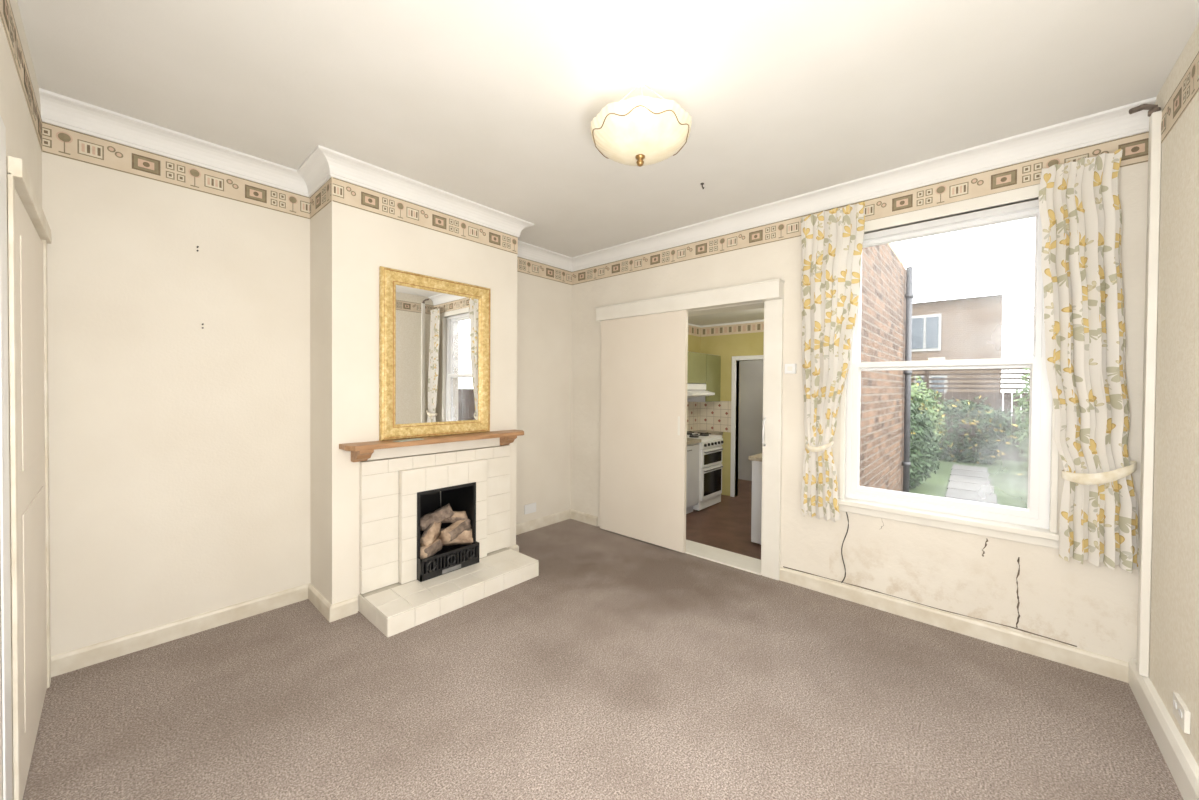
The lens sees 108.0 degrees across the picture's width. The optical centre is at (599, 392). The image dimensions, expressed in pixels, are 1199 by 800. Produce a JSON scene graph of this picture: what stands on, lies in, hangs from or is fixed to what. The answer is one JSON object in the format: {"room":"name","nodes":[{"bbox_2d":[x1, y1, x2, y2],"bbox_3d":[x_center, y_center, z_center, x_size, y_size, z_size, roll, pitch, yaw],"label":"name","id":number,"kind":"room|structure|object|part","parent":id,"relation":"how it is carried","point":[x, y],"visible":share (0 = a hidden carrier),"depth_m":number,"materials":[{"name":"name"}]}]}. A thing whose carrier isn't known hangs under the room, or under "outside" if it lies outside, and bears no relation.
{"room":"living room","nodes":[
{"label":"living room","id":0,"kind":"room"},
{"bbox_2d":[0,0,41,799],"bbox_3d":[-1.266,0.011,0.707,4.322,2.740,0.200,1,1,42],"label":"wall","id":1,"kind":"structure","parent":0,"point":[22,142],"depth_m":1.45,"materials":[{"name":"beige paint"}]},
{"bbox_2d":[0,116,11,799],"bbox_3d":[-1.755,0.285,1.285,0.120,2.170,0.005,1,1,42],"label":"door frame","id":2,"kind":"object","parent":1,"relation":"attached to","point":[4,420],"visible":1,"depth_m":1.27,"materials":[{"name":"white wood"}]},
{"bbox_2d":[7,156,51,799],"bbox_3d":[-2.209,0.307,1.708,0.980,2.110,0.029,1,1,42],"label":"door frame","id":3,"kind":"structure","parent":1,"relation":"attached to","point":[18,178],"depth_m":1.39,"materials":[{"name":"beige paint"}]},
{"bbox_2d":[15,189,46,799],"bbox_3d":[-2.203,0.344,1.692,0.870,2.025,0.012,1,1,42],"label":"door","id":4,"kind":"structure","parent":1,"relation":"in","point":[28,244],"depth_m":1.61,"materials":[{"name":"beige paint"}]},
{"bbox_2d":[42,152,571,655],"bbox_3d":[-1.537,-0.025,3.420,0.200,2.740,3.481,1,1,42],"label":"wall","id":5,"kind":"structure","parent":0,"point":[179,450],"depth_m":2.41,"materials":[{"name":"beige paint"}]},
{"bbox_2d":[524,502,535,513],"bbox_3d":[-0.673,1.126,4.247,0.014,0.090,0.140,1,1,42],"label":"air vent","id":6,"kind":"object","parent":5,"relation":"in","point":[529,508],"visible":1,"depth_m":4.24,"materials":[{"name":"white plastic"}]},
{"bbox_2d":[310,201,516,610],"bbox_3d":[-1.291,-0.021,3.225,0.426,2.740,1.352,1,1,42],"label":"wall","id":7,"kind":"structure","parent":0,"point":[349,245],"depth_m":2.72,"materials":[{"name":"beige paint"}]},
{"bbox_2d":[51,583,357,676],"bbox_3d":[-2.062,1.307,2.379,0.444,0.094,1.218,1,1,42],"label":"baseboard","id":8,"kind":"structure","parent":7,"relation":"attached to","point":[69,661],"depth_m":2.44,"materials":[{"name":"beige paint"}]},
{"bbox_2d":[379,266,490,440],"bbox_3d":[-1.116,-0.251,3.058,0.038,1.104,0.810,1,1,42],"label":"wall mirror","id":9,"kind":"object","parent":7,"relation":"attached to","point":[434,332],"depth_m":3.01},
{"bbox_2d":[508,509,597,551],"bbox_3d":[-0.520,1.297,4.100,0.444,0.094,1.123,1,1,42],"label":"baseboard","id":10,"kind":"structure","parent":7,"relation":"attached to","point":[534,524],"depth_m":4.42,"materials":[{"name":"beige paint"}]},
{"bbox_2d":[39,88,1155,271],"bbox_3d":[-0.010,-1.309,2.045,3.872,0.115,3.481,1,1,42],"label":"crown molding","id":11,"kind":"structure","parent":7,"relation":"attached to","point":[324,163],"depth_m":2.60,"materials":[{"name":"white paint"}]},
{"bbox_2d":[23,519,1182,799],"bbox_3d":[-0.098,1.474,2.006,4.272,0.200,3.681,1,1,42],"label":"floor","id":12,"kind":"structure","parent":0,"point":[628,668],"depth_m":1.90,"materials":[{"name":"beige carpet"}]},
{"bbox_2d":[359,445,538,636],"bbox_3d":[-0.960,0.890,2.972,0.428,0.930,1.118,1,1,42],"label":"fireplace","id":13,"kind":"object","parent":12,"relation":"on","point":[392,598],"visible":0.98,"depth_m":2.84,"materials":[{"name":"tile"}]},
{"bbox_2d":[339,430,523,461],"bbox_3d":[-1.062,0.360,3.034,0.179,0.114,1.300,1,1,42],"label":"mantel shelf","id":14,"kind":"object","parent":13,"relation":"on","point":[371,450],"visible":1,"depth_m":2.93,"materials":[{"name":"brown wood"}]},
{"bbox_2d":[394,438,421,441],"bbox_3d":[-1.230,0.303,2.808,0.070,0.003,0.180,1,1,30],"label":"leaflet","id":15,"kind":"object","parent":14,"relation":"on","point":[414,438],"visible":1,"depth_m":2.79,"materials":[{"name":"beige paper"}]},
{"bbox_2d":[420,503,472,558],"bbox_3d":[-1.139,0.973,3.133,0.313,0.330,0.441,1,1,42],"label":"firewood logs","id":16,"kind":"object","parent":13,"relation":"in","point":[432,540],"visible":0.91,"depth_m":3.08,"materials":[{"name":"brown wood"}]},
{"bbox_2d":[417,482,478,581],"bbox_3d":[-1.224,0.947,3.195,0.553,0.586,0.442,1,1,42],"label":"grate","id":17,"kind":"object","parent":13,"relation":"in","point":[462,497],"depth_m":3.18,"materials":[{"name":"black metal"}]},
{"bbox_2d":[684,540,760,574],"bbox_3d":[0.984,1.415,3.648,0.840,0.132,0.270,1,1,42],"label":"threshold","id":18,"kind":"object","parent":12,"relation":"on","point":[739,561],"depth_m":3.58,"materials":[{"name":"beige wood"}]},
{"bbox_2d":[17,0,1198,256],"bbox_3d":[-0.011,-1.467,2.078,4.322,0.200,3.931,1,1,42],"label":"ceiling","id":19,"kind":"structure","parent":0,"point":[493,104],"depth_m":1.90,"materials":[{"name":"paint"}]},
{"bbox_2d":[590,65,691,166],"bbox_3d":[0.175,-1.165,1.858,0.425,0.394,0.434,1,1,42],"label":"ceiling light","id":20,"kind":"object","parent":19,"relation":"hanging from","point":[640,130],"visible":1,"depth_m":1.76,"materials":[{"name":"beige glass"}]},
{"bbox_2d":[688,335,700,430],"bbox_3d":[1.076,0.229,6.154,0.200,2.440,3.597,1,1,42],"label":"wall","id":21,"kind":"structure","parent":0,"point":[694,342],"depth_m":6.32,"materials":[{"name":"green paint"}]},
{"bbox_2d":[687,384,714,397],"bbox_3d":[1.181,-0.017,5.764,0.450,0.205,0.595,1,1,42],"label":"hood","id":22,"kind":"object","parent":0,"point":[693,390],"visible":0.42,"depth_m":5.68,"materials":[{"name":"white metal"}]},
{"bbox_2d":[687,352,720,401],"bbox_3d":[1.154,-0.206,5.816,0.336,0.660,1.408,1,1,42],"label":"upper cabinet","id":23,"kind":"object","parent":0,"point":[702,368],"depth_m":5.95,"materials":[{"name":"wood"}]},
{"bbox_2d":[687,401,730,431],"bbox_3d":[0.926,0.337,5.463,0.499,0.440,2.246,1,1,42],"label":"tiles","id":24,"kind":"structure","parent":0,"point":[708,416],"depth_m":6.29,"materials":[{"name":"beige tile"}]},
{"bbox_2d":[686,479,760,559],"bbox_3d":[1.849,1.514,5.470,2.700,0.100,3.597,1,1,42],"label":"floor","id":25,"kind":"structure","parent":0,"point":[725,524],"depth_m":4.86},
{"bbox_2d":[686,438,700,513],"bbox_3d":[0.674,1.010,5.114,0.590,0.900,1.030,1,1,42],"label":"base cabinet","id":26,"kind":"object","parent":25,"relation":"on","point":[692,476],"visible":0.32,"depth_m":5.20,"materials":[{"name":"white wood"}]},
{"bbox_2d":[687,431,723,510],"bbox_3d":[1.234,0.991,5.710,0.609,0.930,0.585,1,1,42],"label":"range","id":27,"kind":"object","parent":25,"relation":"on","point":[710,448],"visible":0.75,"depth_m":5.50,"materials":[{"name":"white metal"}]},
{"bbox_2d":[687,430,722,445],"bbox_3d":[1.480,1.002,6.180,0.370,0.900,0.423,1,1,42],"label":"stove top","id":28,"kind":"object","parent":27,"relation":"attached to","point":[701,431],"depth_m":6.12,"materials":[{"name":"white metal"}]},
{"bbox_2d":[748,453,761,544],"bbox_3d":[2.070,1.051,4.489,0.625,0.855,1.160,1,1,42],"label":"base cabinet","id":29,"kind":"object","parent":25,"relation":"on","point":[756,507],"depth_m":4.23,"materials":[{"name":"white wood"}]},
{"bbox_2d":[688,308,763,325],"bbox_3d":[1.868,-1.026,5.438,2.700,0.100,3.597,1,1,42],"label":"ceiling","id":30,"kind":"structure","parent":0,"point":[752,314],"depth_m":5.66,"materials":[{"name":"paint"}]},
{"bbox_2d":[700,332,763,496],"bbox_3d":[2.298,0.243,5.810,2.080,2.440,0.100,1,1,42],"label":"wall","id":31,"kind":"structure","parent":0,"point":[745,344],"depth_m":6.17,"materials":[{"name":"paint"}]},
{"bbox_2d":[688,320,763,336],"bbox_3d":[1.503,-0.892,4.905,2.069,0.160,2.296,1,1,42],"label":"wallpaper border","id":32,"kind":"structure","parent":31,"relation":"attached to","point":[754,326],"depth_m":6.17,"materials":[{"name":"beige paper"}]},
{"bbox_2d":[730,355,763,496],"bbox_3d":[2.081,0.474,5.992,0.520,1.970,0.120,1,1,42],"label":"trim","id":33,"kind":"structure","parent":31,"relation":"attached to","point":[733,485],"depth_m":6.10,"materials":[{"name":"white wood"}]},
{"bbox_2d":[738,360,762,480],"bbox_3d":[3.091,0.237,6.697,2.080,2.440,0.100,1,1,42],"label":"door","id":34,"kind":"structure","parent":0,"point":[750,372],"depth_m":7.18,"materials":[{"name":"grey wood"}]},
{"bbox_2d":[762,417,765,445],"bbox_3d":[1.218,0.288,3.226,0.018,0.214,0.046,1,1,42],"label":"handle","id":35,"kind":"object","parent":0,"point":[764,419],"visible":1,"depth_m":3.21,"materials":[{"name":"white plastic"}]},
{"bbox_2d":[570,162,1147,661],"bbox_3d":[1.146,-0.006,3.514,4.072,2.740,0.240,1,1,42],"label":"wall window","id":36,"kind":"structure","parent":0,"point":[1087,606],"depth_m":2.69,"materials":[{"name":"beige paint"}]},
{"bbox_2d":[600,310,687,552],"bbox_3d":[0.373,0.311,3.981,0.945,2.058,0.044,1,1,42],"label":"sliding door","id":37,"kind":"structure","parent":36,"relation":"in","point":[644,359],"depth_m":3.92,"materials":[{"name":"beige paint"}]},
{"bbox_2d":[595,278,784,321],"bbox_3d":[0.651,-0.761,3.721,1.775,0.133,0.104,1,1,42],"label":"pelmet","id":38,"kind":"object","parent":36,"relation":"attached to","point":[761,291],"depth_m":3.52,"materials":[{"name":"white wood"}]},
{"bbox_2d":[688,299,783,579],"bbox_3d":[1.043,0.323,3.588,0.973,2.078,0.271,1,1,42],"label":"trim","id":39,"kind":"structure","parent":36,"relation":"attached to","point":[773,309],"depth_m":3.21,"materials":[{"name":"white wood"}]},
{"bbox_3d":[1.043,0.323,3.588,0.973,2.078,0.271,1,1,42],"label":"door casing","id":40,"kind":"part","parent":39,"relation":"part of","materials":[{"name":"white paint"}]},
{"bbox_2d":[785,364,796,373],"bbox_3d":[1.371,-0.175,3.128,0.075,0.070,0.032,1,1,42],"label":"light switch","id":41,"kind":"object","parent":36,"relation":"attached to","point":[789,368],"visible":1,"depth_m":3.11,"materials":[{"name":"white plastic"}]},
{"bbox_2d":[801,202,864,522],"bbox_3d":[1.525,-0.183,2.888,0.372,2.065,0.128,1,1,29],"label":"curtain","id":42,"kind":"object","parent":36,"relation":"hanging from","point":[832,240],"visible":1,"depth_m":2.89,"materials":[{"name":"beige fabric"}]},
{"bbox_2d":[841,512,848,582],"bbox_3d":[1.639,1.025,2.909,0.015,0.502,0.047,0,1,-35],"label":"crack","id":43,"kind":"object","parent":36,"relation":"attached to","point":[846,512],"visible":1,"depth_m":2.91,"materials":[{"name":"paint"}]},
{"bbox_2d":[845,200,1051,528],"bbox_3d":[2.054,-0.163,2.643,0.980,1.760,0.100,1,1,42],"label":"window","id":44,"kind":"structure","parent":36,"relation":"in","point":[1037,513],"depth_m":2.49,"materials":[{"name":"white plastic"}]},
{"bbox_2d":[838,498,1058,548],"bbox_3d":[1.998,0.755,2.588,1.055,0.083,0.105,1,1,42],"label":"window sill","id":45,"kind":"structure","parent":36,"relation":"attached to","point":[971,525],"depth_m":2.51,"materials":[{"name":"white wood"}]},
{"bbox_2d":[840,184,1058,532],"bbox_3d":[2.007,-0.191,2.590,1.010,1.825,0.046,1,1,42],"label":"trim window casing","id":46,"kind":"structure","parent":36,"relation":"attached to","point":[1030,192],"depth_m":2.49,"materials":[{"name":"white wood"}]},
{"bbox_2d":[779,567,1128,682],"bbox_3d":[1.943,1.334,2.636,1.676,0.094,0.018,1,1,42],"label":"baseboard","id":47,"kind":"structure","parent":36,"relation":"attached to","point":[1110,667],"depth_m":2.47,"materials":[{"name":"beige paint"}]},
{"bbox_2d":[1039,148,1138,572],"bbox_3d":[2.367,-0.159,2.115,0.356,1.980,0.123,1,1,42],"label":"curtain","id":48,"kind":"object","parent":36,"relation":"hanging from","point":[1080,207],"visible":1,"depth_m":2.11,"materials":[{"name":"beige fabric"}]},
{"bbox_2d":[1136,110,1161,676],"bbox_3d":[2.453,0.014,1.945,0.029,2.500,0.050,1,1,42],"label":"conduit","id":49,"kind":"object","parent":36,"relation":"attached to","point":[1154,148],"depth_m":1.93,"materials":[{"name":"white plastic"}]},
{"bbox_2d":[859,243,905,491],"bbox_3d":[2.387,-0.047,5.851,2.550,3.420,4.897,1,1,42],"label":"wall","id":50,"kind":"structure","parent":0,"point":[883,301],"depth_m":4.63,"materials":[{"name":"brown brick"}]},
{"bbox_2d":[902,267,912,491],"bbox_3d":[4.040,0.007,5.712,0.090,3.300,0.090,1,1,42],"label":"drainpipe","id":51,"kind":"object","parent":50,"relation":"attached to","point":[906,463],"visible":0.91,"depth_m":5.69,"materials":[{"name":"grey plastic"}]},
{"bbox_2d":[783,566,1076,646],"bbox_3d":[1.885,1.275,2.699,1.455,0.016,0.007,1,1,42],"label":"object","id":52,"kind":"structure","parent":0,"point":[783,566],"depth_m":2.55,"materials":[{"name":"black"}]},
{"bbox_2d":[909,416,1027,508],"bbox_3d":[10.772,1.616,19.562,70.000,0.130,36.497,1,1,42],"label":"ground","id":53,"kind":"structure","parent":0,"point":[1009,490],"depth_m":8.23,"materials":[{"name":"green plant"}]},
{"bbox_2d":[909,402,940,487],"bbox_3d":[5.517,0.886,7.933,1.100,1.627,1.948,1,1,42],"label":"bush","id":54,"kind":"object","parent":53,"relation":"on","point":[917,474],"visible":0.41,"depth_m":7.47,"materials":[{"name":"green plant"}]},
{"bbox_2d":[910,375,945,462],"bbox_3d":[6.822,0.628,9.607,1.282,2.040,1.775,1,1,42],"label":"bush","id":55,"kind":"object","parent":53,"relation":"on","point":[916,397],"visible":0.25,"depth_m":9.21,"materials":[{"name":"green plant"}]},
{"bbox_2d":[911,271,1010,435],"bbox_3d":[13.832,-1.798,19.685,6.700,6.700,6.200,1,1,42],"label":"neighbouring house","id":56,"kind":"object","parent":53,"relation":"on","point":[963,328],"visible":0.23,"depth_m":16.35,"materials":[{"name":"paint"}]},
{"bbox_2d":[916,396,1020,463],"bbox_3d":[8.771,0.870,10.551,1.119,1.647,2.111,0,1,-37],"label":"bush","id":57,"kind":"object","parent":53,"relation":"on","point":[959,454],"visible":0.77,"depth_m":10.26,"materials":[{"name":"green plant"}]},
{"bbox_2d":[911,368,1029,461],"bbox_3d":[9.953,0.515,10.528,11.200,2.250,0.080,1,1,42],"label":"fence","id":58,"kind":"object","parent":53,"relation":"on","point":[1005,399],"visible":0.12,"depth_m":10.90,"materials":[{"name":"grey wood"}]},
{"bbox_2d":[945,464,999,504],"bbox_3d":[5.611,1.671,5.994,1.399,0.030,9.235,1,1,40],"label":"garden path","id":59,"kind":"object","parent":53,"relation":"on","point":[969,483],"visible":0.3,"depth_m":7.73,"materials":[{"name":"concrete"}]},
{"bbox_2d":[1010,368,1029,461],"bbox_3d":[8.647,0.245,7.713,2.052,3.012,3.085,1,1,42],"label":"bush","id":60,"kind":"object","parent":53,"relation":"on","point":[1018,413],"visible":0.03,"depth_m":8.15,"materials":[{"name":"green plant"}]},
{"bbox_2d":[1017,448,1027,481],"bbox_3d":[6.325,1.002,5.593,1.387,1.466,2.356,1,1,42],"label":"bush","id":61,"kind":"object","parent":53,"relation":"on","point":[1025,471],"visible":0.02,"depth_m":6.03,"materials":[{"name":"green plant"}]},
{"bbox_2d":[1016,557,1019,627],"bbox_3d":[2.266,1.079,2.357,0.019,0.384,0.010,1,1,42],"label":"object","id":62,"kind":"structure","parent":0,"point":[1018,557],"depth_m":2.36,"materials":[{"name":"black"}]},
{"bbox_2d":[1149,23,1198,765],"bbox_3d":[1.580,0.032,0.797,0.200,2.740,3.731,1,1,42],"label":"wall","id":63,"kind":"structure","parent":0,"point":[1174,608],"depth_m":1.69,"materials":[{"name":"paint"}]},
{"bbox_2d":[0,0,1198,284],"bbox_3d":[-0.011,-1.181,2.046,3.872,0.140,3.481,1,1,42],"label":"trim","id":64,"kind":"structure","parent":63,"relation":"attached to","point":[52,139],"depth_m":2.56,"materials":[{"name":"beige paper"}]},
{"bbox_2d":[1129,104,1160,116],"bbox_3d":[2.453,-1.270,1.962,0.036,0.076,0.096,0,1,-13],"label":"bracket","id":65,"kind":"object","parent":63,"relation":"attached to","point":[1152,108],"visible":0.93,"depth_m":1.95,"materials":[{"name":"brown metal"}]},
{"bbox_2d":[1128,658,1198,799],"bbox_3d":[1.395,1.335,0.790,0.030,0.130,3.461,1,1,42],"label":"baseboard","id":66,"kind":"structure","parent":63,"relation":"attached to","point":[1182,765],"depth_m":1.66,"materials":[{"name":"white paint"}]},
{"bbox_2d":[1173,692,1190,733],"bbox_3d":[2.122,1.166,1.590,0.017,0.080,0.130,1,1,42],"label":"power socket","id":67,"kind":"object","parent":63,"relation":"attached to","point":[1181,712],"visible":1,"depth_m":1.57,"materials":[{"name":"white plastic"}]}
]}

